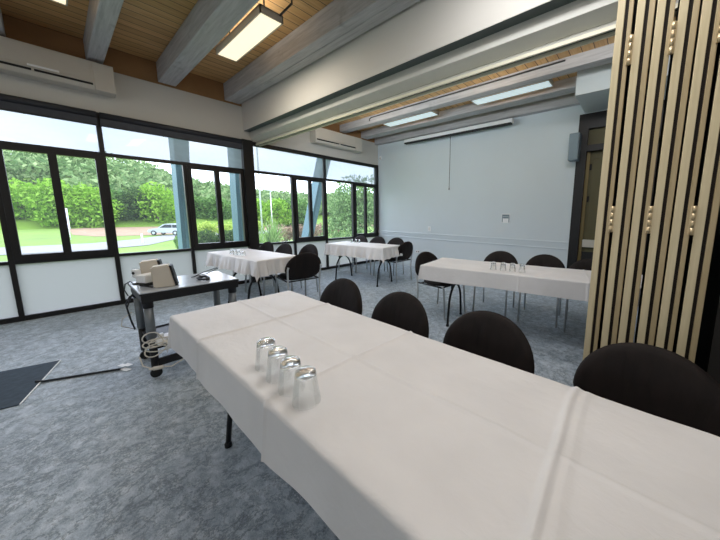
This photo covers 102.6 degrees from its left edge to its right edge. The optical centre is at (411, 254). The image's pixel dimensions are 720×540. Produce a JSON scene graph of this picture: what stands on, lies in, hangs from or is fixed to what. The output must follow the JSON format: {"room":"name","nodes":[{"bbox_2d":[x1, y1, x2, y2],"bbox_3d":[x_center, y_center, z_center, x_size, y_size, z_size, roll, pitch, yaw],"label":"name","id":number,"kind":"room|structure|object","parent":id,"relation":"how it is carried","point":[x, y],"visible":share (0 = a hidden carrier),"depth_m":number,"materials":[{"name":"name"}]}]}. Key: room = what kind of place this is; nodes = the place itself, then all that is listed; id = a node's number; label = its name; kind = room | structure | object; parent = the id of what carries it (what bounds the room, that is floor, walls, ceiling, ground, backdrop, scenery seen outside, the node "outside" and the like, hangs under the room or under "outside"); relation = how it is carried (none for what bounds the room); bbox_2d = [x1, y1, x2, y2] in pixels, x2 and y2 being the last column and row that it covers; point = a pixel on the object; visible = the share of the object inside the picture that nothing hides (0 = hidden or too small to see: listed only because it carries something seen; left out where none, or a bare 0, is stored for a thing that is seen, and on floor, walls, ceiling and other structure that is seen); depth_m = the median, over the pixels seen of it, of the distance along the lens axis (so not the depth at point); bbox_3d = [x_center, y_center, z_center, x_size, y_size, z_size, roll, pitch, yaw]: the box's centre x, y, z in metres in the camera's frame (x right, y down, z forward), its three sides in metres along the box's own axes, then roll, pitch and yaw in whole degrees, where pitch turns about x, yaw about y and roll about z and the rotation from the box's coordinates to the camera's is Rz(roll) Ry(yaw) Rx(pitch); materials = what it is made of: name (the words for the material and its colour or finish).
{"room":"conference room","nodes":[
{"label":"conference room","id":0,"kind":"room"},
{"bbox_2d":[0,0,332,82],"bbox_3d":[-0.281,-2.458,1.379,9.220,0.120,9.290,7,10,38],"label":"ceiling","id":1,"kind":"structure","parent":0,"point":[144,29],"depth_m":3.29,"materials":[{"name":"brown wood"}]},
{"bbox_2d":[83,0,123,63],"bbox_3d":[-0.663,-2.199,0.924,9.000,0.270,0.145,7,10,38],"label":"beam","id":2,"kind":"structure","parent":1,"relation":"attached to","point":[102,15],"depth_m":3.04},
{"bbox_2d":[156,0,258,85],"bbox_3d":[-0.200,-2.276,1.493,9.000,0.270,0.210,7,10,38],"label":"beam","id":3,"kind":"structure","parent":1,"relation":"attached to","point":[208,22],"depth_m":3.18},
{"bbox_2d":[216,0,282,61],"bbox_3d":[-1.849,-2.531,3.172,1.200,0.269,0.230,7,10,38],"label":"ceiling light","id":4,"kind":"object","parent":1,"relation":"hanging from","point":[261,22],"visible":0.95,"depth_m":3.07,"materials":[{"name":"beige plastic"}]},
{"bbox_2d":[223,0,397,101],"bbox_3d":[0.318,-2.363,2.129,9.000,0.270,0.120,7,10,38],"label":"beam","id":5,"kind":"structure","parent":1,"relation":"attached to","point":[338,17],"depth_m":3.33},
{"bbox_2d":[233,0,420,103],"bbox_3d":[0.397,-2.376,2.226,9.000,0.270,0.120,7,10,38],"label":"trim","id":6,"kind":"structure","parent":1,"relation":"attached to","point":[397,7],"depth_m":3.23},
{"bbox_2d":[241,0,551,130],"bbox_3d":[0.486,-2.174,2.369,9.000,0.710,0.120,7,10,38],"label":"beam","id":7,"kind":"structure","parent":1,"relation":"attached to","point":[426,26],"depth_m":2.91,"materials":[{"name":"paint"}]},
{"bbox_2d":[245,0,575,131],"bbox_3d":[0.481,-1.823,2.417,9.000,0.007,0.105,7,10,38],"label":"trim","id":8,"kind":"structure","parent":7,"relation":"attached to","point":[544,8],"depth_m":2.59,"materials":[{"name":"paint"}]},
{"bbox_2d":[0,72,377,164],"bbox_3d":[-3.835,-2.256,4.301,0.140,0.570,9.290,7,10,38],"label":"wall","id":9,"kind":"structure","parent":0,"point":[135,98],"depth_m":4.30,"materials":[{"name":"paint"}]},
{"bbox_2d":[0,93,97,125],"bbox_3d":[-4.708,-1.710,3.105,0.080,0.174,1.715,7,10,38],"label":"roller blind","id":10,"kind":"object","parent":9,"relation":"attached to","point":[10,103],"visible":1,"depth_m":3.44,"materials":[{"name":"grey fabric"}]},
{"bbox_2d":[0,36,115,97],"bbox_3d":[-4.541,-2.187,3.108,0.256,0.340,1.790,7,10,38],"label":"air conditioner","id":11,"kind":"object","parent":9,"relation":"attached to","point":[17,58],"visible":1,"depth_m":3.36,"materials":[{"name":"beige plastic"}]},
{"bbox_2d":[0,37,90,79],"bbox_3d":[-4.512,-2.217,2.957,0.010,0.213,1.560,7,10,38],"label":"grille","id":12,"kind":"object","parent":11,"relation":"attached to","point":[11,50],"depth_m":3.28,"materials":[{"name":"beige plastic"}]},
{"bbox_2d":[0,110,120,324],"bbox_3d":[-4.792,-0.496,3.313,0.090,2.652,1.784,7,10,38],"label":"window","id":13,"kind":"structure","parent":9,"relation":"attached to","point":[38,285],"depth_m":3.61,"materials":[{"name":"brown metal"}]},
{"bbox_2d":[99,112,242,149],"bbox_3d":[-3.606,-1.894,4.459,0.080,0.174,1.735,7,10,38],"label":"roller blind","id":14,"kind":"object","parent":9,"relation":"attached to","point":[106,120],"visible":1,"depth_m":4.30,"materials":[{"name":"grey fabric"}]},
{"bbox_2d":[96,112,248,303],"bbox_3d":[-3.680,-0.682,4.678,0.090,2.652,1.804,7,10,38],"label":"window","id":15,"kind":"structure","parent":9,"relation":"attached to","point":[113,143],"depth_m":4.60,"materials":[{"name":"brown metal"}]},
{"bbox_2d":[2,14,374,142],"bbox_3d":[-3.833,-2.687,4.241,0.135,0.300,9.290,7,10,38],"label":"trim","id":16,"kind":"structure","parent":9,"relation":"attached to","point":[123,63],"depth_m":3.91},
{"bbox_2d":[241,139,326,282],"bbox_3d":[-2.571,-0.868,6.028,0.150,2.656,1.750,7,10,38],"label":"window","id":17,"kind":"structure","parent":9,"relation":"attached to","point":[296,165],"depth_m":5.92,"materials":[{"name":"brown metal"}]},
{"bbox_2d":[310,128,361,152],"bbox_3d":[-1.721,-2.631,6.593,0.234,0.320,1.280,7,10,38],"label":"air conditioner","id":18,"kind":"object","parent":9,"relation":"attached to","point":[321,136],"visible":0.96,"depth_m":6.45,"materials":[{"name":"beige plastic"}]},
{"bbox_2d":[316,128,354,145],"bbox_3d":[-1.699,-2.662,6.448,0.010,0.193,1.050,7,10,38],"label":"grille","id":19,"kind":"object","parent":18,"relation":"attached to","point":[321,133],"depth_m":6.40,"materials":[{"name":"beige plastic"}]},
{"bbox_2d":[323,155,378,269],"bbox_3d":[-1.513,-1.047,7.357,0.112,2.652,1.714,7,10,38],"label":"window","id":20,"kind":"structure","parent":9,"relation":"attached to","point":[355,173],"depth_m":7.30,"materials":[{"name":"brown metal"}]},
{"bbox_2d":[0,261,638,539],"bbox_3d":[-0.305,1.146,1.889,9.200,0.120,9.290,7,10,38],"label":"floor","id":21,"kind":"structure","parent":0,"point":[133,454],"depth_m":1.75,"materials":[{"name":"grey carpet"}]},
{"bbox_2d":[0,360,60,409],"bbox_3d":[-3.460,1.050,1.913,1.260,0.008,0.747,-6,10,-36],"label":"floor mat","id":22,"kind":"object","parent":21,"relation":"on","point":[16,385],"visible":1,"depth_m":2.25,"materials":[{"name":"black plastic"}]},
{"bbox_2d":[35,368,120,381],"bbox_3d":[-2.727,0.988,2.335,0.508,0.025,0.028,-3,9,-23],"label":"lead","id":23,"kind":"object","parent":21,"relation":"on","point":[117,369],"visible":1,"depth_m":2.33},
{"bbox_2d":[125,271,238,376],"bbox_3d":[-2.086,0.581,2.645,0.653,0.754,0.729,7,10,38],"label":"trolley","id":24,"kind":"object","parent":21,"relation":"on","point":[143,297],"depth_m":2.44,"materials":[{"name":"black metal"}]},
{"bbox_2d":[135,272,152,286],"bbox_3d":[-2.247,0.210,2.435,0.100,0.100,0.140,2,8,10],"label":"box","id":25,"kind":"object","parent":24,"relation":"on","point":[145,279],"visible":0.52,"depth_m":2.38,"materials":[{"name":"plastic"}]},
{"bbox_2d":[139,258,161,273],"bbox_3d":[-2.326,0.141,2.565,0.163,0.199,0.110,-5,10,-34],"label":"speaker","id":26,"kind":"object","parent":24,"relation":"on","point":[145,265],"visible":0.48,"depth_m":2.50},
{"bbox_2d":[142,323,168,348],"bbox_3d":[-2.089,0.694,2.684,0.470,0.050,0.630,7,10,38],"label":"cable","id":27,"kind":"object","parent":24,"relation":"attached to","point":[164,328],"depth_m":2.59,"materials":[{"name":"black plastic"}]},
{"bbox_2d":[155,333,167,344],"bbox_3d":[-1.995,0.668,2.409,0.110,0.075,0.280,6,10,33],"label":"board","id":28,"kind":"object","parent":24,"relation":"on","point":[161,334],"visible":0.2,"depth_m":2.30,"materials":[{"name":"white plastic"}]},
{"bbox_2d":[139,340,183,370],"bbox_3d":[-2.010,0.798,2.283,0.300,0.258,0.076,-3,9,-24],"label":"cord","id":29,"kind":"object","parent":28,"relation":"attached to","point":[160,366],"visible":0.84,"depth_m":2.27,"materials":[{"name":"white plastic"}]},
{"bbox_2d":[150,263,178,287],"bbox_3d":[-2.085,0.174,2.406,0.163,0.184,0.110,-5,10,-34],"label":"speaker","id":30,"kind":"object","parent":24,"relation":"on","point":[163,275],"visible":1,"depth_m":2.36},
{"bbox_2d":[169,264,178,284],"bbox_3d":[-2.037,0.169,2.438,0.046,0.173,0.098,-5,10,-34],"label":"grille","id":31,"kind":"object","parent":30,"relation":"attached to","point":[173,280],"depth_m":2.40,"materials":[{"name":"black plastic"}]},
{"bbox_2d":[224,413,231,448],"bbox_3d":[-0.138,0.818,1.170,2.710,0.737,0.720,7,10,38],"label":"folding table","id":32,"kind":"object","parent":21,"relation":"on","point":[228,443],"visible":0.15,"depth_m":1.64,"materials":[{"name":"metal"}]},
{"bbox_2d":[167,290,719,539],"bbox_3d":[-0.135,0.572,1.134,2.786,0.277,0.798,7,10,38],"label":"tablecloth","id":33,"kind":"object","parent":32,"relation":"on","point":[398,433],"visible":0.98,"depth_m":0.79,"materials":[{"name":"white fabric"}]},
{"bbox_2d":[256,337,275,349],"bbox_3d":[-0.570,0.385,1.117,0.088,0.110,0.088,3,9,17],"label":"drinking glass","id":34,"kind":"object","parent":33,"relation":"on","point":[266,343],"visible":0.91,"depth_m":1.09,"materials":[{"name":"white"}]},
{"bbox_2d":[267,346,287,360],"bbox_3d":[-0.489,0.397,1.042,0.088,0.110,0.088,-1,8,-13],"label":"drinking glass","id":35,"kind":"object","parent":33,"relation":"on","point":[276,353],"visible":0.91,"depth_m":1.02,"materials":[{"name":"white"}]},
{"bbox_2d":[280,355,300,371],"bbox_3d":[-0.413,0.407,0.971,0.088,0.110,0.088,0,8,-5],"label":"drinking glass","id":36,"kind":"object","parent":33,"relation":"on","point":[289,363],"visible":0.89,"depth_m":0.95,"materials":[{"name":"white"}]},
{"bbox_2d":[294,365,316,383],"bbox_3d":[-0.338,0.417,0.907,0.088,0.110,0.088,3,8,14],"label":"drinking glass","id":37,"kind":"object","parent":33,"relation":"on","point":[304,374],"visible":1,"depth_m":0.88,"materials":[{"name":"white"}]},
{"bbox_2d":[233,242,274,292],"bbox_3d":[-2.839,0.188,5.143,0.524,0.810,0.604,6,10,34],"label":"chair","id":38,"kind":"object","parent":21,"relation":"on","point":[267,246],"visible":0.31,"depth_m":5.24,"materials":[{"name":"brown fabric"}]},
{"bbox_2d":[228,272,279,302],"bbox_3d":[-2.374,0.355,4.264,1.380,0.737,0.580,6,10,33],"label":"folding table","id":39,"kind":"object","parent":21,"relation":"on","point":[235,273],"visible":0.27,"depth_m":4.25,"materials":[{"name":"metal"}]},
{"bbox_2d":[205,249,295,281],"bbox_3d":[-2.371,0.119,4.224,1.554,0.274,0.760,6,10,33],"label":"tablecloth","id":40,"kind":"object","parent":39,"relation":"on","point":[255,263],"visible":0.92,"depth_m":3.87,"materials":[{"name":"white fabric"}]},
{"bbox_2d":[249,243,291,295],"bbox_3d":[-2.390,0.231,4.874,0.524,0.810,0.604,6,10,34],"label":"chair","id":41,"kind":"object","parent":21,"relation":"on","point":[285,248],"visible":0.14,"depth_m":4.97,"materials":[{"name":"brown fabric"}]},
{"bbox_2d":[275,244,318,292],"bbox_3d":[-1.920,0.247,4.791,0.524,0.810,0.604,6,10,33],"label":"chair","id":42,"kind":"object","parent":21,"relation":"on","point":[311,248],"visible":0.25,"depth_m":4.90,"materials":[{"name":"brown fabric"}]},
{"bbox_2d":[276,252,320,298],"bbox_3d":[-1.652,0.341,4.147,0.524,0.810,0.604,-7,11,-44],"label":"chair","id":43,"kind":"object","parent":21,"relation":"on","point":[302,266],"visible":0.85,"depth_m":3.93,"materials":[{"name":"brown fabric"}]},
{"bbox_2d":[320,278,362,314],"bbox_3d":[-0.720,0.629,2.193,0.524,0.810,0.604,7,10,37],"label":"chair","id":44,"kind":"object","parent":21,"relation":"on","point":[343,293],"visible":0.2,"depth_m":2.32,"materials":[{"name":"brown fabric"}]},
{"bbox_2d":[338,235,367,272],"bbox_3d":[-1.394,-0.042,6.840,0.524,0.810,0.604,6,10,33],"label":"chair","id":45,"kind":"object","parent":21,"relation":"on","point":[362,238],"visible":0.24,"depth_m":6.95,"materials":[{"name":"brown fabric"}]},
{"bbox_2d":[335,256,392,286],"bbox_3d":[-0.975,0.162,5.698,1.380,0.737,0.600,5,9,29],"label":"folding table","id":46,"kind":"object","parent":21,"relation":"on","point":[339,256],"visible":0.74,"depth_m":5.67,"materials":[{"name":"metal"}]},
{"bbox_2d":[323,241,402,263],"bbox_3d":[-0.972,-0.067,5.662,1.555,0.289,0.773,5,9,29],"label":"tablecloth","id":47,"kind":"object","parent":46,"relation":"on","point":[375,251],"visible":0.98,"depth_m":5.36,"materials":[{"name":"white fabric"}]},
{"bbox_2d":[355,236,385,274],"bbox_3d":[-0.942,-0.005,6.606,0.524,0.810,0.604,6,10,33],"label":"chair","id":48,"kind":"object","parent":21,"relation":"on","point":[378,239],"visible":0.27,"depth_m":6.71,"materials":[{"name":"brown fabric"}]},
{"bbox_2d":[373,237,403,277],"bbox_3d":[-0.489,0.044,6.296,0.524,0.810,0.604,6,10,33],"label":"chair","id":49,"kind":"object","parent":21,"relation":"on","point":[394,241],"visible":0.3,"depth_m":6.42,"materials":[{"name":"brown fabric"}]},
{"bbox_2d":[379,241,412,282],"bbox_3d":[-0.314,0.113,5.821,0.604,0.810,0.524,7,10,38],"label":"chair","id":50,"kind":"object","parent":21,"relation":"on","point":[406,248],"visible":0.75,"depth_m":5.62,"materials":[{"name":"brown fabric"}]},
{"bbox_2d":[371,292,429,337],"bbox_3d":[-0.232,0.689,1.804,0.524,0.810,0.604,7,11,39],"label":"chair","id":51,"kind":"object","parent":21,"relation":"on","point":[403,310],"visible":0.23,"depth_m":1.93,"materials":[{"name":"brown fabric"}]},
{"bbox_2d":[415,251,465,319],"bbox_3d":[0.377,0.387,3.954,0.524,0.810,0.604,-7,11,-44],"label":"chair","id":52,"kind":"object","parent":21,"relation":"on","point":[423,257],"visible":0.48,"depth_m":3.93,"materials":[{"name":"brown fabric"}]},
{"bbox_2d":[446,284,461,326],"bbox_3d":[1.285,0.538,3.209,2.320,0.737,0.660,5,9,28],"label":"folding table","id":53,"kind":"object","parent":21,"relation":"on","point":[452,285],"visible":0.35,"depth_m":3.48,"materials":[{"name":"metal"}]},
{"bbox_2d":[418,258,642,306],"bbox_3d":[1.294,0.285,3.169,2.391,0.246,0.740,5,9,28],"label":"tablecloth","id":54,"kind":"object","parent":53,"relation":"on","point":[574,284],"visible":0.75,"depth_m":3.02,"materials":[{"name":"white fabric"}]},
{"bbox_2d":[443,310,534,373],"bbox_3d":[0.268,0.749,1.419,0.524,0.810,0.604,7,10,37],"label":"chair","id":55,"kind":"object","parent":21,"relation":"on","point":[487,334],"visible":0.24,"depth_m":1.54,"materials":[{"name":"brown fabric"}]},
{"bbox_2d":[472,251,517,316],"bbox_3d":[1.194,0.378,4.063,0.524,0.810,0.604,5,9,30],"label":"chair","id":56,"kind":"object","parent":21,"relation":"on","point":[497,256],"visible":0.32,"depth_m":4.18,"materials":[{"name":"brown fabric"}]},
{"bbox_2d":[517,254,564,327],"bbox_3d":[1.699,0.429,3.736,0.524,0.810,0.604,5,9,30],"label":"chair","id":57,"kind":"object","parent":21,"relation":"on","point":[544,260],"visible":0.23,"depth_m":3.86,"materials":[{"name":"brown fabric"}]},
{"bbox_2d":[563,258,592,332],"bbox_3d":[2.107,0.483,3.386,0.524,0.810,0.604,5,9,30],"label":"chair","id":58,"kind":"object","parent":21,"relation":"on","point":[583,264],"visible":0.12,"depth_m":3.57,"materials":[{"name":"brown fabric"}]},
{"bbox_2d":[573,342,719,436],"bbox_3d":[0.814,0.809,1.034,0.524,0.810,0.604,8,11,41],"label":"chair","id":59,"kind":"object","parent":21,"relation":"on","point":[654,380],"visible":0.32,"depth_m":1.16,"materials":[{"name":"brown fabric"}]},
{"bbox_2d":[334,17,675,131],"bbox_3d":[0.857,-2.746,4.316,7.050,0.118,3.070,7,10,38],"label":"ceiling","id":60,"kind":"structure","parent":0,"point":[610,40],"depth_m":4.33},
{"bbox_2d":[383,109,438,126],"bbox_3d":[-0.055,-2.835,5.825,1.280,0.149,0.250,7,10,38],"label":"ceiling light","id":61,"kind":"object","parent":60,"relation":"hanging from","point":[435,112],"visible":0.7,"depth_m":5.76,"materials":[{"name":"beige plastic"}]},
{"bbox_2d":[361,76,576,139],"bbox_3d":[1.516,-2.783,5.137,7.050,0.270,0.230,7,10,38],"label":"beam","id":62,"kind":"structure","parent":60,"relation":"attached to","point":[568,85],"depth_m":5.29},
{"bbox_2d":[340,43,613,132],"bbox_3d":[1.082,-2.711,4.605,7.050,0.270,0.170,7,10,38],"label":"beam","id":63,"kind":"structure","parent":60,"relation":"attached to","point":[599,56],"depth_m":4.33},
{"bbox_2d":[369,60,564,120],"bbox_3d":[0.551,-2.710,4.914,3.762,0.072,0.024,7,10,38],"label":"conduit","id":64,"kind":"object","parent":63,"relation":"attached to","point":[561,60],"visible":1,"depth_m":4.51,"materials":[{"name":"grey metal"}]},
{"bbox_2d":[470,79,553,104],"bbox_3d":[1.556,-2.636,4.541,1.240,0.149,0.250,7,10,38],"label":"ceiling light","id":65,"kind":"object","parent":60,"relation":"hanging from","point":[548,83],"visible":0.75,"depth_m":4.49,"materials":[{"name":"beige plastic"}]},
{"bbox_2d":[378,99,664,267],"bbox_3d":[1.828,-1.234,5.800,7.290,3.520,0.120,7,10,38],"label":"wall","id":66,"kind":"structure","parent":0,"point":[522,170],"depth_m":5.94,"materials":[{"name":"paint"}]},
{"bbox_2d":[404,118,513,144],"bbox_3d":[0.889,-2.624,6.156,2.640,0.125,0.212,7,10,38],"label":"projector screen","id":67,"kind":"object","parent":66,"relation":"attached to","point":[510,121],"visible":1,"depth_m":5.91,"materials":[{"name":"white plastic"}]},
{"bbox_2d":[378,230,568,249],"bbox_3d":[0.919,-0.384,6.563,4.810,0.145,0.022,7,10,38],"label":"trim","id":68,"kind":"structure","parent":66,"relation":"attached to","point":[560,243],"depth_m":6.05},
{"bbox_2d":[375,93,579,144],"bbox_3d":[1.782,-2.729,5.479,7.050,0.230,0.120,7,10,38],"label":"beam","id":69,"kind":"structure","parent":66,"relation":"attached to","point":[568,100],"depth_m":5.61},
{"bbox_2d":[568,132,581,161],"bbox_3d":[2.725,-1.790,4.768,0.150,0.430,0.228,7,10,38],"label":"wall speaker","id":70,"kind":"object","parent":66,"relation":"attached to","point":[574,138],"visible":1,"depth_m":4.68},
{"bbox_2d":[569,134,578,157],"bbox_3d":[2.657,-1.779,4.684,0.120,0.370,0.010,7,10,38],"label":"grille","id":71,"kind":"object","parent":70,"relation":"attached to","point":[573,138],"depth_m":4.67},
{"bbox_2d":[567,100,664,274],"bbox_3d":[3.250,-0.797,4.669,1.090,3.000,0.130,7,10,38],"label":"door","id":72,"kind":"structure","parent":66,"relation":"in","point":[592,126],"depth_m":4.83,"materials":[{"name":"black wood"}]},
{"bbox_2d":[575,55,669,112],"bbox_3d":[3.088,-2.483,3.949,1.270,0.500,0.890,7,10,38],"label":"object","id":73,"kind":"structure","parent":66,"relation":"attached to","point":[592,84],"depth_m":3.94,"materials":[{"name":"grey paint"}]},
{"bbox_2d":[695,206,719,384],"bbox_3d":[2.779,0.028,0.645,2.870,2.500,0.440,7,10,38],"label":"wall","id":74,"kind":"structure","parent":0,"point":[707,357],"depth_m":1.53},
{"bbox_3d":[3.571,-0.714,2.273,0.100,3.520,3.240,7,10,38],"label":"wall","id":75,"kind":"structure","parent":0,"visible":0},
{"bbox_2d":[250,0,617,137],"bbox_3d":[0.578,-1.789,2.544,9.000,0.109,0.215,7,10,38],"label":"trim","id":76,"kind":"structure","parent":75,"relation":"attached to","point":[578,7],"depth_m":2.51,"materials":[{"name":"beige paint"}]},
{"bbox_2d":[251,1,617,141],"bbox_3d":[0.578,-1.708,2.555,9.000,0.054,0.215,7,10,38],"label":"ceiling beam","id":77,"kind":"structure","parent":75,"relation":"attached to","point":[608,13],"depth_m":2.49,"materials":[{"name":"beige paint"}]},
{"bbox_2d":[256,3,677,146],"bbox_3d":[0.586,-1.629,2.578,8.960,0.039,0.077,7,10,38],"label":"track","id":78,"kind":"object","parent":75,"relation":"attached to","point":[609,31],"visible":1,"depth_m":2.56,"materials":[{"name":"metal"}]},
{"bbox_2d":[582,0,637,360],"bbox_3d":[1.359,-0.228,1.940,0.084,2.585,0.872,7,10,38],"label":"wooden slat","id":79,"kind":"object","parent":78,"relation":"hanging from","point":[627,9],"visible":0.59,"depth_m":1.59,"materials":[{"name":"brown wood"}]},
{"bbox_2d":[600,0,657,347],"bbox_3d":[1.423,-0.221,1.897,0.072,2.585,0.860,7,10,38],"label":"wooden slat","id":80,"kind":"object","parent":78,"relation":"hanging from","point":[646,9],"visible":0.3,"depth_m":1.53,"materials":[{"name":"brown wood"}]},
{"bbox_2d":[618,0,677,342],"bbox_3d":[1.486,-0.212,1.839,0.084,2.585,0.872,7,10,38],"label":"wooden slat","id":81,"kind":"object","parent":78,"relation":"hanging from","point":[665,30],"visible":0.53,"depth_m":1.48,"materials":[{"name":"brown wood"}]},
{"bbox_2d":[634,0,700,345],"bbox_3d":[1.550,-0.206,1.796,0.072,2.585,0.860,7,10,38],"label":"wooden slat","id":82,"kind":"object","parent":78,"relation":"hanging from","point":[680,65],"visible":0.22,"depth_m":1.44,"materials":[{"name":"brown wood"}]},
{"bbox_2d":[654,0,719,350],"bbox_3d":[1.613,-0.197,1.738,0.084,2.585,0.872,7,10,38],"label":"wooden slat","id":83,"kind":"object","parent":78,"relation":"hanging from","point":[684,212],"visible":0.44,"depth_m":1.39,"materials":[{"name":"brown wood"}]},
{"bbox_2d":[672,43,719,362],"bbox_3d":[1.677,-0.190,1.695,0.072,2.585,0.860,7,10,38],"label":"wooden slat","id":84,"kind":"object","parent":78,"relation":"hanging from","point":[707,195],"visible":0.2,"depth_m":1.39,"materials":[{"name":"brown wood"}]},
{"bbox_2d":[256,0,678,143],"bbox_3d":[0.607,-1.670,2.598,9.000,0.034,0.100,7,10,38],"label":"trim","id":85,"kind":"structure","parent":75,"relation":"attached to","point":[614,21],"depth_m":2.56,"materials":[{"name":"beige paint"}]},
{"label":"outside","id":86,"kind":"structure","parent":0,"visible":0},
{"bbox_2d":[0,226,373,261],"bbox_3d":[-61.184,-15.094,119.091,234.050,1.750,290.000,7,10,38],"label":"ground","id":87,"kind":"structure","parent":86,"point":[27,237],"depth_m":33.11,"materials":[{"name":"green plant"}]},
{"bbox_2d":[8,177,45,219],"bbox_3d":[-74.472,-9.666,53.803,9.239,9.517,8.973,7,10,38],"label":"tree","id":88,"kind":"object","parent":87,"relation":"on","point":[17,193],"visible":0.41,"depth_m":53.12,"materials":[{"name":"green plant"}]},
{"bbox_2d":[17,177,89,226],"bbox_3d":[-68.286,-9.588,54.575,7.537,10.121,8.554,7,10,38],"label":"tree","id":89,"kind":"object","parent":87,"relation":"on","point":[49,208],"visible":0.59,"depth_m":52.99,"materials":[{"name":"green plant"}]},
{"bbox_2d":[53,182,126,227],"bbox_3d":[-64.939,-9.852,57.732,8.193,9.652,10.647,7,10,38],"label":"tree","id":90,"kind":"object","parent":87,"relation":"on","point":[94,212],"visible":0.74,"depth_m":56.36,"materials":[{"name":"green plant"}]},
{"bbox_2d":[92,190,131,219],"bbox_3d":[-66.006,-10.319,63.289,7.031,8.375,7.384,7,10,38],"label":"tree","id":91,"kind":"object","parent":87,"relation":"on","point":[111,191],"visible":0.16,"depth_m":62.56,"materials":[{"name":"green plant"}]},
{"bbox_2d":[113,186,162,220],"bbox_3d":[-62.992,-10.912,65.284,9.591,9.893,11.597,7,10,38],"label":"tree","id":92,"kind":"object","parent":87,"relation":"on","point":[129,200],"visible":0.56,"depth_m":63.43,"materials":[{"name":"green plant"}]},
{"bbox_2d":[134,181,175,222],"bbox_3d":[-59.829,-11.801,67.286,9.913,11.005,8.989,7,10,38],"label":"tree","id":93,"kind":"object","parent":87,"relation":"on","point":[164,206],"visible":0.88,"depth_m":65.39,"materials":[{"name":"green plant"}]},
{"bbox_2d":[171,164,189,248],"bbox_3d":[-4.291,-1.235,5.329,0.350,3.250,0.350,7,10,38],"label":"steel column","id":94,"kind":"structure","parent":87,"relation":"on","point":[176,170],"depth_m":5.26,"materials":[{"name":"blue metal"}]},
{"bbox_2d":[168,195,210,218],"bbox_3d":[-58.932,-11.521,74.498,8.119,9.740,10.339,7,10,38],"label":"tree","id":95,"kind":"object","parent":87,"relation":"on","point":[196,200],"visible":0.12,"depth_m":74.88,"materials":[{"name":"green plant"}]},
{"bbox_2d":[197,229,217,242],"bbox_3d":[-14.665,-1.065,20.162,1.794,1.558,1.348,7,10,38],"label":"shrub","id":96,"kind":"object","parent":87,"relation":"on","point":[207,236],"visible":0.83,"depth_m":19.88,"materials":[{"name":"green plant"}]},
{"bbox_2d":[199,220,218,233],"bbox_3d":[-24.978,-2.999,34.823,2.405,2.444,2.484,-4,9,-27],"label":"shrub","id":97,"kind":"object","parent":87,"relation":"on","point":[207,226],"visible":0.46,"depth_m":34.27,"materials":[{"name":"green plant"}]},
{"bbox_2d":[199,196,231,220],"bbox_3d":[-53.659,-11.718,78.022,8.730,8.675,8.901,7,10,38],"label":"tree","id":98,"kind":"object","parent":87,"relation":"on","point":[212,209],"visible":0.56,"depth_m":76.56,"materials":[{"name":"green plant"}]},
{"bbox_2d":[229,173,243,240],"bbox_3d":[-3.693,-1.061,6.105,0.350,3.804,0.320,7,10,38],"label":"steel column","id":99,"kind":"structure","parent":87,"relation":"on","point":[237,223],"depth_m":6.01,"materials":[{"name":"blue metal"}]},
{"bbox_2d":[258,215,286,241],"bbox_3d":[-6.497,-1.032,13.497,2.049,1.816,1.866,7,10,38],"label":"plant","id":100,"kind":"object","parent":87,"relation":"on","point":[271,235],"visible":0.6,"depth_m":13.30,"materials":[{"name":"green plant"}]},
{"bbox_2d":[262,197,291,226],"bbox_3d":[-31.692,-9.890,66.505,8.137,7.087,7.454,7,10,38],"label":"tree","id":101,"kind":"object","parent":87,"relation":"on","point":[279,207],"visible":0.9,"depth_m":65.49,"materials":[{"name":"green plant"}]},
{"bbox_2d":[276,224,299,241],"bbox_3d":[-12.056,-2.096,27.836,2.363,1.934,2.718,-1,8,-12],"label":"shrub","id":102,"kind":"object","parent":87,"relation":"on","point":[288,230],"visible":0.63,"depth_m":27.51,"materials":[{"name":"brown plant"}]},
{"bbox_2d":[285,197,307,225],"bbox_3d":[-28.479,-10.231,71.696,9.566,8.975,8.684,7,10,38],"label":"tree","id":103,"kind":"object","parent":87,"relation":"on","point":[302,206],"visible":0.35,"depth_m":69.80,"materials":[{"name":"green plant"}]},
{"bbox_2d":[301,182,321,236],"bbox_3d":[-2.538,-1.254,7.524,0.350,3.804,1.240,7,10,38],"label":"steel column","id":104,"kind":"structure","parent":87,"relation":"on","point":[316,186],"depth_m":7.41,"materials":[{"name":"blue metal"}]},
{"bbox_2d":[319,182,373,237],"bbox_3d":[-4.870,-3.073,22.178,4.161,6.236,5.459,-7,11,-43],"label":"bush","id":105,"kind":"object","parent":87,"relation":"on","point":[342,213],"visible":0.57,"depth_m":20.96,"materials":[{"name":"green plant"}]},
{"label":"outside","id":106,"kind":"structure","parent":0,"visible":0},
{"bbox_2d":[0,175,372,229],"bbox_3d":[-79.462,-20.020,106.260,200.586,27.853,363.970,7,10,38],"label":"hill","id":107,"kind":"structure","parent":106,"point":[21,223],"depth_m":63.12,"materials":[{"name":"green plant"}]},
{"bbox_2d":[2,150,371,215],"bbox_3d":[-60.963,-27.963,112.637,130.406,27.993,208.681,7,10,38],"label":"forest","id":108,"kind":"object","parent":107,"relation":"on","point":[128,173],"visible":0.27,"depth_m":84.87,"materials":[{"name":"green plant"}]},
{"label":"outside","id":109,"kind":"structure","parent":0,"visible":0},
{"bbox_2d":[0,228,341,254],"bbox_3d":[-39.725,0.145,19.852,16.016,0.008,101.344,6,10,32],"label":"road","id":110,"kind":"structure","parent":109,"point":[157,239],"depth_m":27.05,"materials":[{"name":"grey asphalt"}]},
{"bbox_2d":[147,223,176,234],"bbox_3d":[-34.973,-3.652,41.001,4.509,1.610,1.945,0,8,-6],"label":"car","id":111,"kind":"object","parent":110,"relation":"on","point":[165,228],"visible":0.6,"depth_m":40.16,"materials":[{"name":"silver metal"}]},
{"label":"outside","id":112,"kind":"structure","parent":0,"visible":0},
{"bbox_2d":[70,225,320,235],"bbox_3d":[-35.482,-6.652,67.670,31.500,0.001,58.800,7,10,38],"label":"bank","id":113,"kind":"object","parent":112,"point":[120,231],"visible":0.44,"depth_m":47.28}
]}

